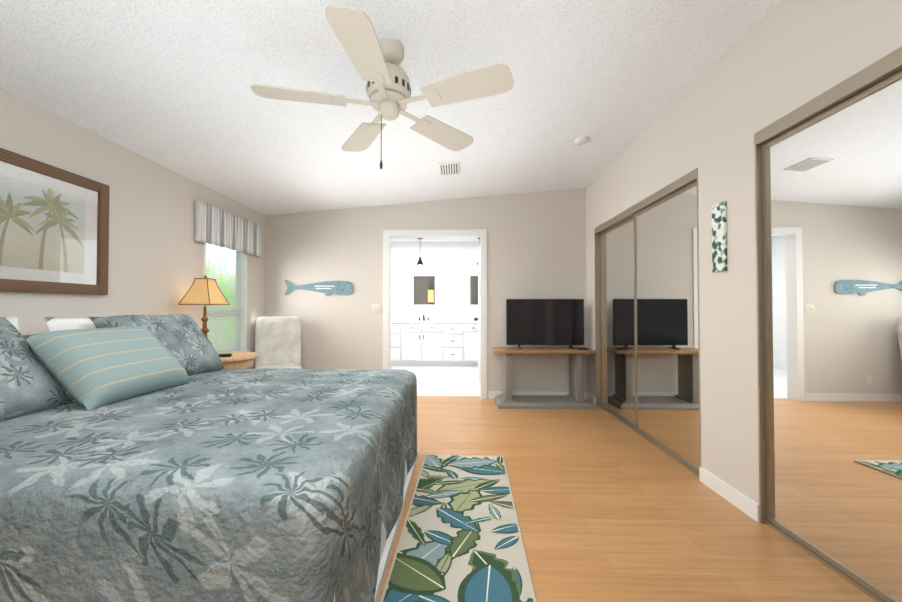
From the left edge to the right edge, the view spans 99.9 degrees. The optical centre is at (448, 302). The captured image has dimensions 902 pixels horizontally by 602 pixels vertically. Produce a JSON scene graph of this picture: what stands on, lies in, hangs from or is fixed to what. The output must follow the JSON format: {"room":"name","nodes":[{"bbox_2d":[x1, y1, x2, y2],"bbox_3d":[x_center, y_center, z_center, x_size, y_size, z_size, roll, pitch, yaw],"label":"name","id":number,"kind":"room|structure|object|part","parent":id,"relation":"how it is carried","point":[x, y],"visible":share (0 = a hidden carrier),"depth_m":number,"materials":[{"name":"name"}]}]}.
{"room":"bedroom","nodes":[
{"label":"bedroom","id":0,"kind":"room"},
{"bbox_2d":[0,88,265,368],"bbox_3d":[-2.463,-0.250,2.020,0.120,2.800,5.830,0,-1,2],"label":"wall","id":1,"kind":"structure","parent":0,"point":[156,260],"depth_m":2.83,"materials":[{"name":"beige paint"}]},
{"bbox_2d":[0,148,109,294],"bbox_3d":[-2.384,-0.440,2.035,0.035,0.760,1.180,0,-1,2],"label":"picture","id":2,"kind":"object","parent":1,"relation":"attached to","point":[54,229],"visible":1,"depth_m":2.26,"materials":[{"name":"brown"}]},
{"bbox_2d":[0,174,84,273],"bbox_3d":[-2.389,-0.440,2.035,0.002,0.492,0.878,0,-1,2],"label":"art","id":3,"kind":"object","parent":2,"relation":"attached to","point":[42,225],"depth_m":2.21},
{"bbox_3d":[-2.384,-0.093,2.030,0.035,0.066,1.048,0,-1,2],"label":"frame","id":4,"kind":"part","parent":2,"relation":"part of","materials":[{"name":"brown wood"}]},
{"bbox_3d":[-2.384,-0.786,2.041,0.035,0.066,1.048,0,-1,2],"label":"frame","id":5,"kind":"part","parent":2,"relation":"part of","materials":[{"name":"brown wood"}]},
{"bbox_3d":[-2.368,-0.430,2.592,0.035,0.760,0.066,0,-1,2],"label":"frame","id":6,"kind":"part","parent":2,"relation":"part of","materials":[{"name":"brown wood"}]},
{"bbox_2d":[194,200,260,256],"bbox_3d":[-2.303,-0.746,4.049,0.072,0.380,1.080,0,-1,2],"label":"valance","id":7,"kind":"object","parent":1,"relation":"attached to","point":[215,225],"visible":1,"depth_m":3.88,"materials":[{"name":"fabric"}]},
{"bbox_2d":[0,0,780,215],"bbox_3d":[-0.074,-1.396,1.967,4.900,0.509,5.830,0,-1,2],"label":"ceiling","id":8,"kind":"structure","parent":0,"point":[167,83],"depth_m":2.22,"materials":[{"name":"white paint"}]},
{"bbox_2d":[250,5,513,168],"bbox_3d":[-0.320,-1.005,1.928,1.257,0.646,1.222,0,-1,2],"label":"fan","id":9,"kind":"object","parent":8,"relation":"hanging from","point":[376,64],"visible":1,"depth_m":1.85,"materials":[{"name":"beige plastic"}]},
{"bbox_3d":[-0.731,-1.019,1.870,0.435,0.007,0.172,0,10,-13],"label":"blade","id":10,"kind":"part","parent":9,"relation":"part of","materials":[{"name":"beige wood"}]},
{"bbox_3d":[-0.348,-1.024,1.536,0.172,0.007,0.435,11,0,5],"label":"blade","id":11,"kind":"part","parent":9,"relation":"part of","materials":[{"name":"beige wood"}]},
{"bbox_3d":[-0.531,-1.011,2.337,0.172,0.007,0.435,-12,5,-30],"label":"blade","id":12,"kind":"part","parent":9,"relation":"part of","materials":[{"name":"beige wood"}]},
{"bbox_3d":[-0.345,-0.846,1.944,0.005,0.240,0.004,0,-1,2],"label":"chain","id":13,"kind":"part","parent":9,"relation":"part of","materials":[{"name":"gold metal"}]},
{"bbox_3d":[-0.309,-1.128,1.968,0.224,0.165,0.224,0,-1,2],"label":"motor","id":14,"kind":"part","parent":9,"relation":"part of","materials":[{"name":"beige metal"}]},
{"bbox_3d":[-0.025,-1.012,2.292,0.172,0.007,0.435,-15,-11,40],"label":"blade","id":15,"kind":"part","parent":9,"relation":"part of","materials":[{"name":"beige wood"}]},
{"bbox_3d":[0.089,-1.020,1.796,0.435,0.007,0.172,0,-12,23],"label":"blade","id":16,"kind":"part","parent":9,"relation":"part of","materials":[{"name":"beige wood"}]},
{"bbox_2d":[438,162,458,175],"bbox_3d":[0.007,-1.303,3.700,0.200,0.013,0.300,-5,-1,2],"label":"ceiling vent","id":17,"kind":"object","parent":8,"relation":"in","point":[450,168],"visible":0.96,"depth_m":3.67,"materials":[{"name":"white metal"}]},
{"bbox_2d":[574,136,588,144],"bbox_3d":[1.154,-1.394,3.277,0.120,0.030,0.120,-5,-1,2],"label":"smoke detector","id":18,"kind":"object","parent":8,"relation":"attached to","point":[581,140],"visible":1,"depth_m":3.24,"materials":[{"name":"white paint"}]},
{"bbox_2d":[265,188,586,398],"bbox_3d":[0.071,-0.204,4.800,4.780,2.800,0.120,0,-1,2],"label":"wall","id":19,"kind":"structure","parent":0,"point":[338,331],"depth_m":4.76,"materials":[{"name":"beige paint"}]},
{"bbox_2d":[285,280,352,295],"bbox_3d":[-1.636,-0.182,4.779,0.870,0.205,0.021,0,-1,2],"label":"sign","id":20,"kind":"object","parent":19,"relation":"attached to","point":[327,288],"visible":0.96,"depth_m":4.77,"materials":[{"name":"paint"}]},
{"bbox_2d":[372,304,380,313],"bbox_3d":[-0.908,0.085,4.758,0.115,0.120,0.014,0,-1,2],"label":"switch plate","id":21,"kind":"object","parent":19,"relation":"attached to","point":[376,308],"visible":1,"depth_m":4.76,"materials":[{"name":"beige plastic"}]},
{"bbox_2d":[389,236,390,368],"bbox_3d":[-0.754,0.181,4.818,0.020,2.030,0.120,0,-1,2],"label":"trim","id":22,"kind":"structure","parent":19,"relation":"attached to","point":[389,302],"depth_m":4.79,"materials":[{"name":"white paint"}]},
{"bbox_2d":[383,229,486,398],"bbox_3d":[-0.171,0.142,4.734,1.300,2.105,0.016,0,-1,2],"label":"door frame","id":23,"kind":"structure","parent":19,"relation":"attached to","point":[483,313],"depth_m":4.73,"materials":[{"name":"white paint"}]},
{"bbox_2d":[390,236,480,237],"bbox_3d":[-0.167,-0.844,4.818,1.195,0.020,0.120,0,-1,2],"label":"trim","id":24,"kind":"structure","parent":19,"relation":"attached to","point":[431,236],"depth_m":4.80,"materials":[{"name":"white paint"}]},
{"bbox_2d":[478,247,479,382],"bbox_3d":[0.473,0.191,5.437,0.035,2.008,1.130,0,-1,2],"label":"bathroom door","id":25,"kind":"structure","parent":19,"relation":"in","point":[479,314],"depth_m":5.60,"materials":[{"name":"white paint"}]},
{"bbox_2d":[489,391,585,398],"bbox_3d":[1.103,1.149,4.681,1.210,0.090,0.012,0,-1,2],"label":"baseboard","id":26,"kind":"structure","parent":19,"relation":"attached to","point":[492,394],"depth_m":4.68,"materials":[{"name":"white paint"}]},
{"bbox_2d":[391,242,479,315],"bbox_3d":[-0.547,-0.003,7.907,4.140,2.500,0.120,0,-1,2],"label":"wall","id":27,"kind":"structure","parent":0,"point":[452,265],"depth_m":7.85,"materials":[{"name":"white paint"}]},
{"bbox_2d":[411,274,436,306],"bbox_3d":[-0.499,-0.249,7.837,0.540,0.690,0.024,0,-1,2],"label":"bathroom mirror","id":28,"kind":"object","parent":27,"relation":"attached to","point":[423,290],"visible":0.96,"depth_m":7.83,"materials":[{"name":"grey mirror"}]},
{"bbox_2d":[391,316,477,318],"bbox_3d":[0.001,0.326,7.814,2.720,0.100,0.018,0,-1,2],"label":"backsplash","id":29,"kind":"structure","parent":27,"relation":"attached to","point":[392,317],"depth_m":7.81,"materials":[{"name":"white tile"}]},
{"bbox_2d":[468,273,477,306],"bbox_3d":[0.670,-0.250,7.802,0.540,0.690,0.024,0,-1,2],"label":"bathroom mirror","id":30,"kind":"object","parent":27,"relation":"attached to","point":[472,289],"visible":0.4,"depth_m":7.80,"materials":[{"name":"grey mirror"}]},
{"bbox_3d":[0.670,-0.250,7.805,0.440,0.590,0.004,0,-1,2],"label":"glass","id":31,"kind":"part","parent":30,"relation":"part of","materials":[{"name":"grey mirror"}]},
{"bbox_2d":[391,238,479,241],"bbox_3d":[-0.591,-1.327,6.444,4.140,0.100,3.090,0,-1,2],"label":"ceiling","id":32,"kind":"structure","parent":0,"point":[435,240],"depth_m":7.70,"materials":[{"name":"white paint"}]},
{"bbox_2d":[417,238,422,267],"bbox_3d":[-0.552,-0.966,7.413,0.130,0.590,0.130,0,-1,2],"label":"pendant light","id":33,"kind":"object","parent":32,"relation":"hanging from","point":[420,263],"visible":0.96,"depth_m":7.38,"materials":[{"name":"brown metal"}]},
{"bbox_3d":[-0.552,-0.806,7.410,0.130,0.150,0.130,0,-1,2],"label":"lamp shade","id":34,"kind":"part","parent":33,"relation":"part of","materials":[{"name":"brown metal"}]},
{"bbox_2d":[378,366,875,601],"bbox_3d":[-0.163,1.224,3.473,5.170,0.101,8.920,0,-1,2],"label":"floor","id":35,"kind":"structure","parent":0,"point":[609,507],"depth_m":2.04,"materials":[{"name":"laminate"}]},
{"bbox_2d":[0,314,418,601],"bbox_3d":[-1.317,0.608,1.986,2.133,1.084,2.071,0,-1,2],"label":"bed","id":36,"kind":"object","parent":35,"relation":"on","point":[158,458],"visible":1,"depth_m":1.19,"materials":[{"name":"blue fabric"}]},
{"bbox_2d":[6,317,18,330],"bbox_3d":[-2.168,0.307,1.516,0.204,0.500,0.880,-18,-1,1],"label":"pillow","id":37,"kind":"object","parent":36,"relation":"on","point":[14,320],"depth_m":1.92,"materials":[{"name":"white fabric"}]},
{"bbox_2d":[0,317,71,421],"bbox_3d":[-1.921,0.275,1.409,0.204,0.540,0.780,-38,1,-2],"label":"pillow","id":38,"kind":"object","parent":36,"relation":"on","point":[29,386],"depth_m":1.62,"materials":[{"name":"blue fabric"}]},
{"bbox_2d":[43,314,166,331],"bbox_3d":[-2.138,0.324,2.516,0.204,0.500,0.880,-18,-1,1],"label":"pillow","id":39,"kind":"object","parent":36,"relation":"on","point":[53,323],"depth_m":2.15,"materials":[{"name":"white fabric"}]},
{"bbox_2d":[89,314,223,374],"bbox_3d":[-1.887,0.294,2.529,0.204,0.520,0.720,-38,-4,4],"label":"pillow","id":40,"kind":"object","parent":36,"relation":"on","point":[180,334],"depth_m":2.54,"materials":[{"name":"blue fabric"}]},
{"bbox_2d":[217,351,258,368],"bbox_3d":[-2.042,0.810,3.376,0.630,0.726,0.630,0,-1,2],"label":"nightstand","id":41,"kind":"object","parent":35,"relation":"on","point":[235,360],"visible":0.31,"depth_m":3.27,"materials":[{"name":"brown wood"}]},
{"bbox_2d":[178,275,229,344],"bbox_3d":[-2.134,0.115,3.320,0.281,0.712,0.281,0,-1,2],"label":"lamp","id":42,"kind":"object","parent":41,"relation":"on","point":[205,291],"visible":0.88,"depth_m":3.26,"materials":[{"name":"beige fabric"}]},
{"bbox_3d":[-2.134,-0.091,3.323,0.270,0.228,0.270,0,-1,2],"label":"lamp shade","id":43,"kind":"part","parent":42,"relation":"part of","materials":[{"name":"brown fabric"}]},
{"bbox_2d":[218,353,231,356],"bbox_3d":[-1.945,0.458,3.278,0.120,0.025,0.080,0,-1,-21],"label":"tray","id":44,"kind":"object","parent":41,"relation":"on","point":[220,354],"depth_m":3.25,"materials":[{"name":"black plastic"}]},
{"bbox_2d":[254,316,301,368],"bbox_3d":[-1.951,0.679,4.343,0.500,1.020,0.624,0,-1,-23],"label":"chair","id":45,"kind":"object","parent":35,"relation":"on","point":[277,342],"visible":0.58,"depth_m":4.47,"materials":[{"name":"fabric"}]},
{"bbox_3d":[-1.934,0.798,4.303,0.500,0.160,0.540,0,-1,-23],"label":"seat","id":46,"kind":"part","parent":45,"relation":"part of","materials":[{"name":"fabric"}]},
{"bbox_2d":[391,323,477,365],"bbox_3d":[-0.008,0.827,7.531,2.700,0.830,0.568,0,-1,2],"label":"bathroom vanity","id":47,"kind":"object","parent":35,"relation":"on","point":[423,340],"depth_m":7.28,"materials":[{"name":"white paint"}]},
{"bbox_2d":[391,319,477,322],"bbox_3d":[-0.007,0.392,7.543,2.720,0.040,0.558,0,-1,2],"label":"countertop","id":48,"kind":"structure","parent":47,"relation":"on","point":[392,320],"depth_m":7.30,"materials":[{"name":"white stone"}]},
{"bbox_2d":[380,454,535,601],"bbox_3d":[0.076,1.145,2.096,0.590,0.014,1.520,0,-1,3],"label":"rug","id":49,"kind":"object","parent":35,"relation":"on","point":[460,540],"visible":1,"depth_m":1.80,"materials":[{"name":"multicoloured fabric"}]},
{"bbox_2d":[491,347,596,409],"bbox_3d":[1.091,0.856,4.432,1.140,0.668,0.459,0,-1,2],"label":"media console","id":50,"kind":"object","parent":35,"relation":"on","point":[572,399],"visible":0.94,"depth_m":4.29,"materials":[{"name":"brown wood"}]},
{"bbox_3d":[0.691,0.858,4.444,0.080,0.545,0.300,0,-1,2],"label":"leg","id":51,"kind":"part","parent":50,"relation":"part of","materials":[{"name":"grey"}]},
{"bbox_2d":[506,299,583,348],"bbox_3d":[1.139,0.249,4.461,0.905,0.578,0.220,0,-1,2],"label":"tv","id":52,"kind":"object","parent":50,"relation":"on","point":[544,321],"visible":1,"depth_m":4.45,"materials":[{"name":"black plastic"}]},
{"bbox_3d":[1.491,0.857,4.420,0.080,0.545,0.300,0,-1,2],"label":"leg","id":53,"kind":"part","parent":50,"relation":"part of","materials":[{"name":"grey wood"}]},
{"bbox_2d":[586,0,901,503],"bbox_3d":[1.700,-0.244,2.396,0.120,2.800,4.590,0,-1,2],"label":"wall","id":54,"kind":"structure","parent":0,"point":[728,306],"depth_m":2.15,"materials":[{"name":"beige paint"}]},
{"bbox_2d":[586,392,594,404],"bbox_3d":[1.698,1.147,4.518,0.012,0.090,0.278,0,-1,2],"label":"baseboard","id":55,"kind":"structure","parent":54,"relation":"attached to","point":[590,398],"depth_m":4.51,"materials":[{"name":"white paint"}]},
{"bbox_2d":[594,168,700,475],"bbox_3d":[1.716,0.151,3.430,0.099,2.045,1.910,0,-1,2],"label":"mirror","id":56,"kind":"object","parent":54,"relation":"attached to","point":[647,349],"visible":0.81,"depth_m":3.12,"materials":[{"name":"brown metal"}]},
{"bbox_3d":[1.752,0.183,3.884,0.006,1.908,0.924,0,-1,2],"label":"glass","id":57,"kind":"part","parent":56,"relation":"part of","materials":[{"name":"white"}]},
{"bbox_3d":[1.694,0.168,2.974,0.006,1.908,0.924,0,-1,2],"label":"glass","id":58,"kind":"part","parent":56,"relation":"part of","materials":[{"name":"white"}]},
{"bbox_2d":[712,201,726,271],"bbox_3d":[1.627,-0.391,2.276,0.016,0.410,0.110,0,-1,2],"label":"picture","id":59,"kind":"object","parent":54,"relation":"attached to","point":[719,237],"visible":0.92,"depth_m":2.26,"materials":[{"name":"multicoloured paint"}]},
{"bbox_2d":[699,467,758,521],"bbox_3d":[1.629,1.109,2.221,0.012,0.090,0.480,0,-1,2],"label":"baseboard","id":60,"kind":"structure","parent":54,"relation":"attached to","point":[738,499],"depth_m":2.18,"materials":[{"name":"white paint"}]},
{"bbox_2d":[754,46,901,601],"bbox_3d":[1.645,0.112,1.046,0.099,2.045,1.900,0,-1,2],"label":"mirror","id":61,"kind":"object","parent":54,"relation":"attached to","point":[828,194],"visible":1,"depth_m":1.61,"materials":[{"name":"brown metal"}]},
{"bbox_3d":[0.872,-0.053,4.836,0.880,2.500,0.005,0,-1,2],"label":"wall","id":62,"kind":"structure","parent":0,"visible":0},
{"bbox_2d":[480,239,480,395],"bbox_3d":[0.445,0.144,4.851,0.075,2.105,0.016,0,-1,2],"label":"trim","id":63,"kind":"structure","parent":62,"relation":"attached to","point":[480,317],"depth_m":4.84,"materials":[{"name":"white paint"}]},
{"label":"outside","id":64,"kind":"structure","parent":0,"visible":0},
{"bbox_2d":[206,243,235,347],"bbox_3d":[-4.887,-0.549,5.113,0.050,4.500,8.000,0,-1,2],"label":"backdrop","id":65,"kind":"structure","parent":64,"point":[221,282],"depth_m":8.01,"materials":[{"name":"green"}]},
{"bbox_3d":[-2.404,0.873,4.001,0.120,0.620,0.750,0,-1,2],"label":"wall","id":66,"kind":"structure","parent":0,"visible":0},
{"bbox_2d":[203,243,248,351],"bbox_3d":[-2.391,-0.112,4.016,0.145,1.350,0.750,0,-1,2],"label":"window","id":67,"kind":"structure","parent":66,"relation":"in","point":[243,309],"depth_m":4.36,"materials":[{"name":"white paint"}]},
{"bbox_3d":[-2.443,0.118,4.014,0.030,0.050,0.690,0,-1,2],"label":"window sash","id":68,"kind":"part","parent":67,"relation":"part of","materials":[{"name":"white plastic"}]},
{"bbox_2d":[206,244,242,351],"bbox_3d":[-2.389,-0.130,4.017,0.030,1.310,0.680,0,-1,2],"label":"window blinds","id":69,"kind":"object","parent":67,"relation":"attached to","point":[225,322],"visible":0.58,"depth_m":4.07,"materials":[{"name":"white"}]}
]}

